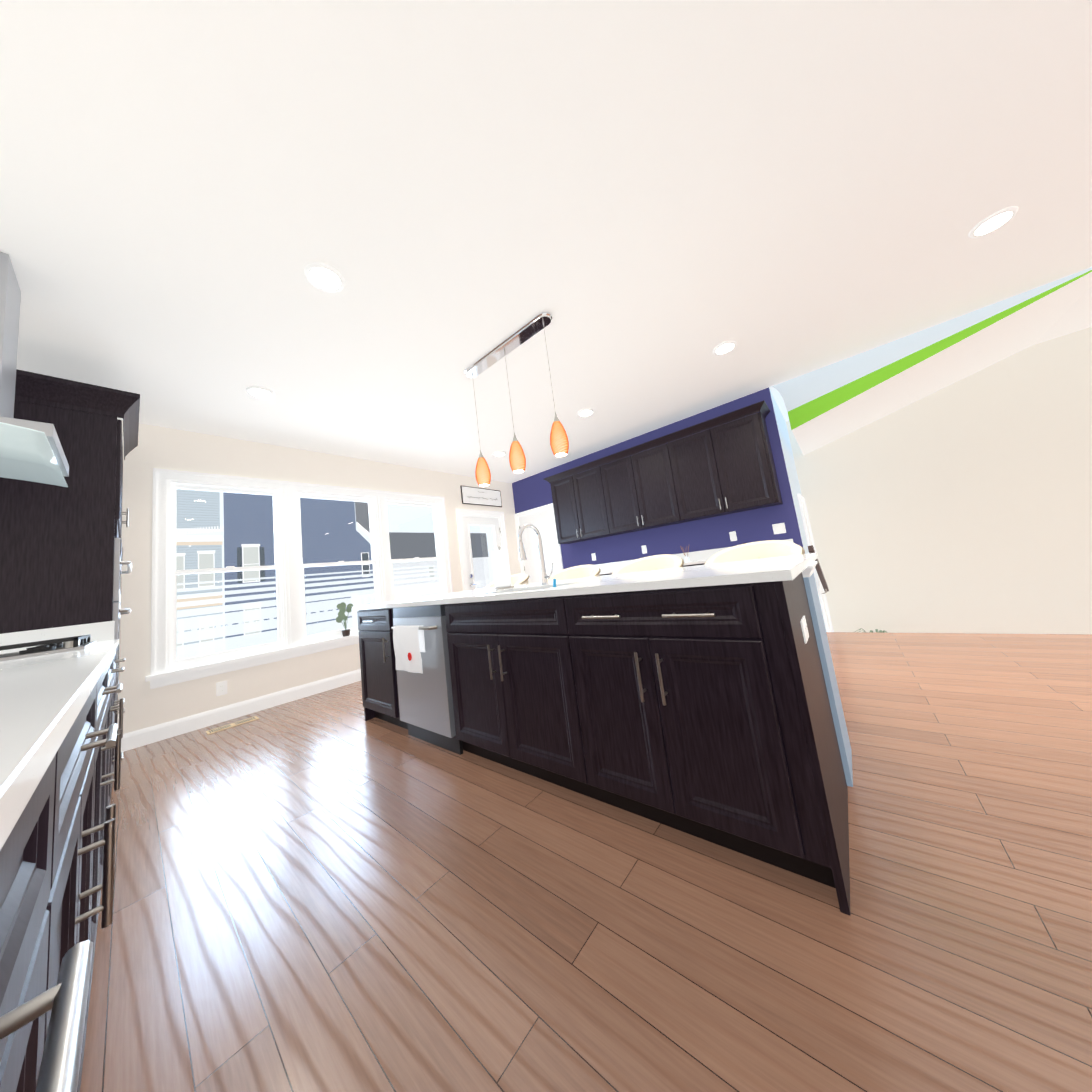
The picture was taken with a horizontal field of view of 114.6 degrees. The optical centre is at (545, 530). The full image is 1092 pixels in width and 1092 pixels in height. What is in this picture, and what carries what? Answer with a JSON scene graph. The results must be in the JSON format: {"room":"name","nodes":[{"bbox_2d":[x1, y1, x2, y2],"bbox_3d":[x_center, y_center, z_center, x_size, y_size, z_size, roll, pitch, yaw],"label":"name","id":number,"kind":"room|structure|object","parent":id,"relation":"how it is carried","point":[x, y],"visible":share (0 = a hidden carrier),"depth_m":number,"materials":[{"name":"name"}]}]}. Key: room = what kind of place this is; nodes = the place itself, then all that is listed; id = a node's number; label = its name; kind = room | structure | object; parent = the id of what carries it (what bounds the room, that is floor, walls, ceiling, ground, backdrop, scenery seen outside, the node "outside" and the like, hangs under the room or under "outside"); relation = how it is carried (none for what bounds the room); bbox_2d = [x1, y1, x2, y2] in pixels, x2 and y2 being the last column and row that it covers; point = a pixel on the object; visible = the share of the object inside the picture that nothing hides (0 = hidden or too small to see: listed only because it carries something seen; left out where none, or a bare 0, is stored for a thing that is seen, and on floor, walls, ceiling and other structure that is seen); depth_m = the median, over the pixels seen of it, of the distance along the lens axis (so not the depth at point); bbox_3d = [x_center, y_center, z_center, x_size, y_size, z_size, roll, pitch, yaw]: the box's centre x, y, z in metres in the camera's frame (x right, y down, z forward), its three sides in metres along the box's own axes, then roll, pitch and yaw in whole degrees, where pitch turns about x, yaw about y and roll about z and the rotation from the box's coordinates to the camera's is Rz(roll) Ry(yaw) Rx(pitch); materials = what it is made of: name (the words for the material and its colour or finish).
{"room":"kitchen","nodes":[
{"label":"kitchen","id":0,"kind":"room"},
{"bbox_2d":[0,621,115,652],"bbox_3d":[-2.938,0.627,1.999,0.026,0.118,0.600,-13,-9,39],"label":"backsplash","id":1,"kind":"structure","parent":0,"relation":"attached to","point":[101,631],"depth_m":2.07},
{"bbox_2d":[117,420,520,733],"bbox_3d":[-2.309,0.431,4.606,0.160,2.800,5.690,-13,-9,39],"label":"wall","id":2,"kind":"structure","parent":0,"point":[164,448],"depth_m":3.48,"materials":[{"name":"beige paint"}]},
{"bbox_2d":[216,681,226,695],"bbox_3d":[-3.055,1.483,3.301,0.007,0.116,0.072,-13,-9,39],"label":"outlet","id":3,"kind":"object","parent":2,"relation":"attached to","point":[221,688],"visible":1,"depth_m":3.30,"materials":[{"name":"white plastic"}]},
{"bbox_2d":[146,468,452,688],"bbox_3d":[-2.521,0.412,4.288,0.210,1.935,3.120,-13,-9,39],"label":"window unit","id":4,"kind":"structure","parent":2,"relation":"in","point":[294,635],"depth_m":3.74,"materials":[{"name":"white"}]},
{"bbox_2d":[336,602,352,636],"bbox_3d":[-2.392,1.047,4.167,0.094,0.398,0.195,-13,-9,39],"label":"potted plant","id":5,"kind":"object","parent":4,"relation":"on","point":[341,607],"visible":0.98,"depth_m":4.16,"materials":[{"name":"green plant"}]},
{"bbox_2d":[460,485,501,506],"bbox_3d":[-1.117,-0.600,6.156,0.026,0.310,0.882,-13,-9,39],"label":"sign board","id":6,"kind":"object","parent":2,"relation":"attached to","point":[479,496],"visible":1,"depth_m":6.12,"materials":[{"name":"grey"}]},
{"bbox_2d":[456,509,510,590],"bbox_3d":[-1.034,0.744,5.985,0.187,2.200,1.030,-13,-9,39],"label":"door frame","id":7,"kind":"structure","parent":2,"relation":"attached to","point":[466,519],"depth_m":5.83,"materials":[{"name":"white"}]},
{"bbox_2d":[0,0,1091,482],"bbox_3d":[1.308,-1.734,2.634,8.860,0.100,7.290,-13,-9,39],"label":"ceiling","id":8,"kind":"structure","parent":0,"point":[648,204],"depth_m":1.72,"materials":[{"name":"white paint"}]},
{"bbox_2d":[245,386,274,398],"bbox_3d":[-2.418,-1.167,2.969,0.196,0.017,0.196,-13,-9,39],"label":"recessed light","id":9,"kind":"object","parent":8,"relation":"in","point":[260,392],"visible":0.98,"depth_m":2.95,"materials":[{"name":"white"}]},
{"bbox_2d":[304,262,344,292],"bbox_3d":[-1.253,-1.432,1.990,0.196,0.017,0.196,-13,-9,39],"label":"recessed light","id":10,"kind":"object","parent":8,"relation":"in","point":[324,277],"visible":0.98,"depth_m":1.97,"materials":[{"name":"white"}]},
{"bbox_2d":[475,448,490,486],"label":"pendant light","id":11,"kind":"object","parent":8,"relation":"hanging from","point":[482,471],"depth_m":2.89,"materials":[{"name":"orange glass"}]},
{"bbox_2d":[493,451,505,456],"bbox_3d":[-0.680,-1.123,5.120,0.196,0.017,0.196,-13,-9,39],"label":"recessed light","id":12,"kind":"object","parent":8,"relation":"in","point":[499,453],"visible":1,"depth_m":5.09,"materials":[{"name":"white"}]},
{"bbox_2d":[464,312,551,385],"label":"pendant light","id":13,"kind":"object","parent":8,"relation":"hanging from","point":[529,329],"depth_m":2.71,"materials":[{"name":"silver metal"}]},
{"bbox_2d":[509,433,525,473],"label":"pendant light","id":14,"kind":"object","parent":8,"relation":"hanging from","point":[517,460],"depth_m":2.63,"materials":[{"name":"orange glass"}]},
{"bbox_2d":[550,412,568,456],"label":"pendant light","id":15,"kind":"object","parent":8,"relation":"hanging from","point":[559,443],"depth_m":2.37,"materials":[{"name":"orange glass"}]},
{"bbox_2d":[577,409,593,416],"bbox_3d":[0.469,-1.387,4.128,0.196,0.017,0.196,-13,-9,39],"label":"recessed light","id":16,"kind":"object","parent":8,"relation":"in","point":[585,412],"visible":0.94,"depth_m":4.11,"materials":[{"name":"white plastic"}]},
{"bbox_2d":[713,340,736,354],"bbox_3d":[1.615,-1.648,3.165,0.196,0.017,0.196,-13,-9,39],"label":"recessed light","id":17,"kind":"object","parent":8,"relation":"in","point":[724,347],"visible":0.96,"depth_m":3.15,"materials":[{"name":"white"}]},
{"bbox_2d":[968,206,1018,237],"bbox_3d":[2.784,-1.915,2.183,0.196,0.017,0.196,-13,-9,39],"label":"recessed light","id":18,"kind":"object","parent":8,"relation":"in","point":[993,222],"visible":0.98,"depth_m":2.17,"materials":[{"name":"white"}]},
{"bbox_2d":[80,632,1091,1091],"bbox_3d":[1.129,1.093,1.654,8.860,0.060,5.630,-13,-9,39],"label":"floor","id":19,"kind":"structure","parent":0,"point":[330,890],"depth_m":1.00,"materials":[{"name":"brown wood"}]},
{"bbox_2d":[0,709,79,1091],"bbox_3d":[-0.408,0.587,-0.147,0.760,0.884,0.636,-13,-9,39],"label":"base cabinet","id":20,"kind":"object","parent":19,"relation":"on","point":[38,846],"depth_m":0.30,"materials":[{"name":"black"}]},
{"bbox_2d":[0,639,118,836],"bbox_3d":[-0.698,0.191,0.111,5.948,0.030,0.646,-13,-9,39],"label":"countertop","id":21,"kind":"structure","parent":20,"relation":"on","point":[40,696],"depth_m":0.39,"materials":[{"name":"white stone"}]},
{"bbox_2d":[0,634,95,660],"bbox_3d":[-2.421,0.542,1.571,0.820,0.052,0.470,-13,-9,39],"label":"cooktop","id":22,"kind":"object","parent":21,"relation":"in","point":[46,647],"visible":1,"depth_m":1.48,"materials":[{"name":"silver metal"}]},
{"bbox_2d":[0,369,139,763],"bbox_3d":[-3.301,0.396,2.351,1.035,2.575,0.716,-13,-9,39],"label":"tall cabinet","id":23,"kind":"object","parent":19,"relation":"on","point":[62,562],"visible":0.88,"depth_m":2.19,"materials":[{"name":"black wood"}]},
{"bbox_2d":[68,665,107,1091],"bbox_3d":[-0.981,0.718,0.335,0.760,0.884,0.636,-13,-9,39],"label":"base cabinet","id":24,"kind":"object","parent":19,"relation":"on","point":[90,823],"depth_m":0.71,"materials":[{"name":"black"}]},
{"bbox_2d":[100,649,115,928],"bbox_3d":[-1.554,0.848,0.817,0.760,0.884,0.636,-13,-9,39],"label":"base cabinet","id":25,"kind":"object","parent":19,"relation":"on","point":[111,660],"depth_m":1.10,"materials":[{"name":"black"}]},
{"bbox_2d":[108,645,119,892],"bbox_3d":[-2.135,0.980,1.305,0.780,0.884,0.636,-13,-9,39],"label":"base cabinet","id":26,"kind":"object","parent":19,"relation":"on","point":[118,669],"depth_m":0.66,"materials":[{"name":"black"}]},
{"bbox_2d":[116,684,119,752],"bbox_3d":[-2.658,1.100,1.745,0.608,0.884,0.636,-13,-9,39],"label":"base cabinet","id":27,"kind":"object","parent":19,"relation":"on","point":[118,686],"depth_m":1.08,"materials":[{"name":"black"}]},
{"bbox_2d":[206,716,258,733],"bbox_3d":[-2.792,1.730,3.128,0.120,0.006,0.340,-13,-9,39],"label":"floor vent","id":28,"kind":"object","parent":19,"relation":"in","point":[231,725],"visible":1,"depth_m":3.11,"materials":[{"name":"beige metal"}]},
{"bbox_2d":[484,573,528,587],"bbox_3d":[-0.411,0.999,3.839,0.598,1.027,0.560,-13,-9,39],"label":"stool","id":29,"kind":"object","parent":19,"relation":"on","point":[520,578],"visible":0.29,"depth_m":4.03,"materials":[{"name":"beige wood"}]},
{"bbox_2d":[548,564,600,580],"bbox_3d":[0.281,0.841,3.254,0.598,1.027,0.564,-13,-9,39],"label":"stool","id":30,"kind":"object","parent":19,"relation":"on","point":[582,571],"visible":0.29,"depth_m":3.49,"materials":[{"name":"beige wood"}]},
{"bbox_2d":[352,565,852,915],"bbox_3d":[-0.105,0.843,2.266,3.046,0.884,1.023,-13,-9,39],"label":"kitchen island","id":31,"kind":"object","parent":19,"relation":"on","point":[702,702],"depth_m":1.29,"materials":[{"name":"black wood"}]},
{"bbox_2d":[393,625,424,673],"bbox_3d":[-0.887,0.759,2.261,0.345,0.284,0.045,-13,-9,39],"label":"dish towel","id":32,"kind":"object","parent":31,"relation":"hanging from","point":[409,643],"visible":1,"depth_m":2.23,"materials":[{"name":"white fabric"}]},
{"bbox_2d":[352,553,817,608],"bbox_3d":[-0.024,0.431,2.474,3.094,0.102,1.360,-13,-9,39],"label":"island countertop","id":33,"kind":"structure","parent":31,"relation":"on","point":[792,566],"depth_m":1.63,"materials":[{"name":"white stone"}]},
{"bbox_2d":[492,546,513,589],"bbox_3d":[-0.344,0.279,2.694,0.164,0.327,0.164,-13,-9,39],"label":"paper towel","id":34,"kind":"object","parent":33,"relation":"on","point":[501,570],"visible":1,"depth_m":2.64,"materials":[{"name":"white paper"}]},
{"bbox_2d":[518,524,552,584],"bbox_3d":[-0.072,0.154,2.348,0.140,0.422,0.215,-13,-9,39],"label":"faucet","id":35,"kind":"object","parent":33,"relation":"on","point":[544,577],"visible":1,"depth_m":2.37,"materials":[{"name":"silver metal"}]},
{"bbox_2d":[611,554,683,574],"bbox_3d":[0.858,0.711,2.777,0.598,1.027,0.552,-13,-9,39],"label":"stool","id":36,"kind":"object","parent":19,"relation":"on","point":[657,562],"visible":0.23,"depth_m":3.00,"materials":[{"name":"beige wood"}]},
{"bbox_2d":[691,563,703,565],"bbox_3d":[1.794,0.852,4.294,0.800,0.884,0.617,-13,-9,39],"label":"base cabinet","id":37,"kind":"object","parent":19,"relation":"on","point":[692,564],"depth_m":3.97,"materials":[{"name":"black"}]},
{"bbox_2d":[599,559,707,574],"bbox_3d":[1.379,0.480,4.627,3.120,0.030,0.652,-13,-9,39],"label":"countertop","id":38,"kind":"structure","parent":37,"relation":"on","point":[692,560],"depth_m":4.48,"materials":[{"name":"white stone"}]},
{"bbox_2d":[603,561,624,571],"bbox_3d":[1.012,0.493,4.975,0.380,0.117,0.180,-13,-9,39],"label":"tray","id":39,"kind":"object","parent":38,"relation":"on","point":[616,565],"visible":0.67,"depth_m":4.97,"materials":[{"name":"white"}]},
{"bbox_2d":[680,546,689,561],"bbox_3d":[1.775,0.284,4.438,0.109,0.210,0.110,-13,-9,39],"label":"reed diffuser","id":40,"kind":"object","parent":38,"relation":"on","point":[686,558],"visible":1,"depth_m":4.42,"materials":[{"name":"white glass"}]},
{"bbox_2d":[704,540,804,564],"bbox_3d":[1.419,0.582,2.296,0.598,1.027,0.568,-13,-9,39],"label":"stool","id":41,"kind":"object","parent":19,"relation":"on","point":[761,549],"visible":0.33,"depth_m":2.50,"materials":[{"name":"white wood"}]},
{"bbox_2d":[512,387,805,568],"bbox_3d":[1.175,0.081,5.315,4.316,2.800,0.120,-13,-9,39],"label":"wall","id":42,"kind":"structure","parent":0,"point":[534,491],"depth_m":4.66,"materials":[{"name":"blue"}]},
{"bbox_2d":[515,503,562,582],"bbox_3d":[-0.101,0.668,6.261,0.980,2.185,0.068,-13,-9,39],"label":"door frame","id":43,"kind":"structure","parent":42,"relation":"attached to","point":[541,519],"depth_m":6.32,"materials":[{"name":"white"}]},
{"bbox_2d":[547,469,582,543],"bbox_3d":[0.396,-0.367,5.680,0.463,1.098,0.333,-13,-9,39],"label":"upper cabinet","id":44,"kind":"object","parent":42,"relation":"attached to","point":[567,528],"depth_m":5.56,"materials":[{"name":"black wood"}]},
{"bbox_2d":[571,460,606,539],"bbox_3d":[0.763,-0.450,5.373,0.508,1.098,0.333,-13,-9,39],"label":"upper cabinet","id":45,"kind":"object","parent":42,"relation":"attached to","point":[588,491],"depth_m":5.26,"materials":[{"name":"black wood"}]},
{"bbox_2d":[591,553,595,560],"bbox_3d":[0.760,0.413,5.576,0.072,0.116,0.007,-13,-9,39],"label":"electrical outlet plate","id":46,"kind":"object","parent":42,"relation":"attached to","point":[593,554],"depth_m":5.58,"materials":[{"name":"white plastic"}]},
{"bbox_2d":[599,436,678,535],"bbox_3d":[1.337,-0.581,4.890,1.015,1.098,0.333,-13,-9,39],"label":"upper cabinet","id":47,"kind":"object","parent":42,"relation":"attached to","point":[638,494],"depth_m":4.75,"materials":[{"name":"black wood"}]},
{"bbox_2d":[641,545,646,553],"bbox_3d":[1.410,0.265,5.030,0.072,0.116,0.007,-13,-9,39],"label":"electrical outlet plate","id":48,"kind":"object","parent":42,"relation":"attached to","point":[644,550],"depth_m":5.03,"materials":[{"name":"white plastic"}]},
{"bbox_2d":[595,539,793,570],"bbox_3d":[1.572,0.411,4.875,3.120,0.118,0.025,-13,-9,39],"label":"backsplash","id":49,"kind":"structure","parent":42,"relation":"attached to","point":[697,554],"depth_m":4.56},
{"bbox_2d":[663,404,782,522],"bbox_3d":[2.113,-0.758,4.237,1.044,1.098,0.333,-13,-9,39],"label":"upper cabinet","id":50,"kind":"object","parent":42,"relation":"attached to","point":[724,464],"depth_m":4.07,"materials":[{"name":"black wood"}]},
{"bbox_2d":[729,531,736,540],"bbox_3d":[2.291,0.065,4.289,0.072,0.116,0.007,-13,-9,39],"label":"electrical outlet plate","id":51,"kind":"object","parent":42,"relation":"attached to","point":[733,536],"depth_m":4.29,"materials":[{"name":"white"}]},
{"bbox_2d":[772,523,785,533],"bbox_3d":[2.651,-0.027,3.985,0.118,0.116,0.011,-13,-9,39],"label":"switch plate","id":52,"kind":"object","parent":42,"relation":"attached to","point":[779,528],"visible":1,"depth_m":3.98,"materials":[{"name":"white"}]},
{"bbox_2d":[771,393,826,631],"bbox_3d":[3.351,0.052,4.604,0.120,3.450,1.600,-13,-9,39],"label":"wall","id":53,"kind":"structure","parent":0,"point":[789,457],"depth_m":4.39,"materials":[{"name":"white"}]},
{"bbox_2d":[797,493,832,631],"bbox_3d":[3.632,0.608,4.672,0.027,2.200,0.780,-13,-9,39],"label":"door frame","id":54,"kind":"structure","parent":53,"relation":"attached to","point":[810,541],"depth_m":4.72,"materials":[{"name":"white wood"}]},
{"bbox_2d":[808,545,828,593],"bbox_3d":[3.163,0.489,4.090,0.096,0.661,1.227,-13,-9,39],"label":"handrail","id":55,"kind":"object","parent":53,"relation":"attached to","point":[819,572],"visible":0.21,"depth_m":4.07,"materials":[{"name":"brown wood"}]},
{"bbox_2d":[771,267,1091,454],"bbox_3d":[4.003,-1.575,3.924,2.285,0.569,1.599,-13,-9,39],"label":"wall","id":56,"kind":"structure","parent":0,"point":[825,405],"depth_m":3.56,"materials":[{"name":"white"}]},
{"bbox_2d":[786,327,1091,633],"bbox_3d":[5.489,-0.318,3.774,4.285,3.450,0.120,-13,-9,39],"label":"wall","id":57,"kind":"structure","parent":0,"point":[963,505],"depth_m":4.12,"materials":[{"name":"white"}]},
{"bbox_3d":[-0.765,-0.363,-0.330,8.700,2.800,0.120,-13,-9,39],"label":"wall","id":58,"kind":"structure","parent":0,"visible":0},
{"bbox_2d":[0,251,68,486],"bbox_3d":[-2.650,-0.812,1.650,0.900,0.971,0.456,-13,-9,39],"label":"range hood","id":59,"kind":"object","parent":58,"relation":"attached to","point":[32,451],"visible":1,"depth_m":1.67,"materials":[{"name":"silver metal"}]},
{"bbox_2d":[121,669,360,751],"bbox_3d":[-2.337,1.727,4.085,0.014,0.130,3.450,-13,-9,39],"label":"baseboard","id":60,"kind":"structure","parent":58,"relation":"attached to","point":[145,736],"depth_m":3.30,"materials":[{"name":"white wood"}]},
{"label":"outside","id":61,"kind":"structure","parent":0,"visible":0},
{"bbox_2d":[352,577,493,616],"bbox_3d":[-1.543,1.639,7.644,2.930,1.200,3.911,-13,-9,39],"label":"deck","id":62,"kind":"object","parent":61,"point":[489,581],"depth_m":9.44,"materials":[{"name":"white"}]},
{"bbox_3d":[5.121,1.052,2.964,4.285,0.650,1.560,-13,-9,39],"label":"stairs","id":63,"kind":"structure","parent":0,"visible":0},
{"bbox_2d":[855,628,887,632],"bbox_3d":[4.112,1.424,4.374,0.500,0.401,0.441,-13,-9,39],"label":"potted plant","id":64,"kind":"object","parent":63,"relation":"on","point":[881,631],"visible":0.02,"depth_m":4.34,"materials":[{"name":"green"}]},
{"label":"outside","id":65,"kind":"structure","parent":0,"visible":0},
{"bbox_2d":[176,489,223,645],"bbox_3d":[-22.535,5.110,18.021,1.120,18.557,8.851,-13,-9,39],"label":"house","id":66,"kind":"structure","parent":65,"point":[209,559],"depth_m":21.19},
{"bbox_2d":[223,492,374,637],"bbox_3d":[-14.173,4.428,21.545,0.300,17.917,8.236,-13,-9,39],"label":"house","id":67,"kind":"structure","parent":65,"point":[241,535],"depth_m":21.79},
{"bbox_2d":[372,532,489,603],"bbox_3d":[-14.452,13.766,48.660,0.300,27.421,19.313,-13,-9,39],"label":"house","id":68,"kind":"structure","parent":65,"point":[403,538],"depth_m":48.49,"materials":[{"name":"grey"}]}
]}

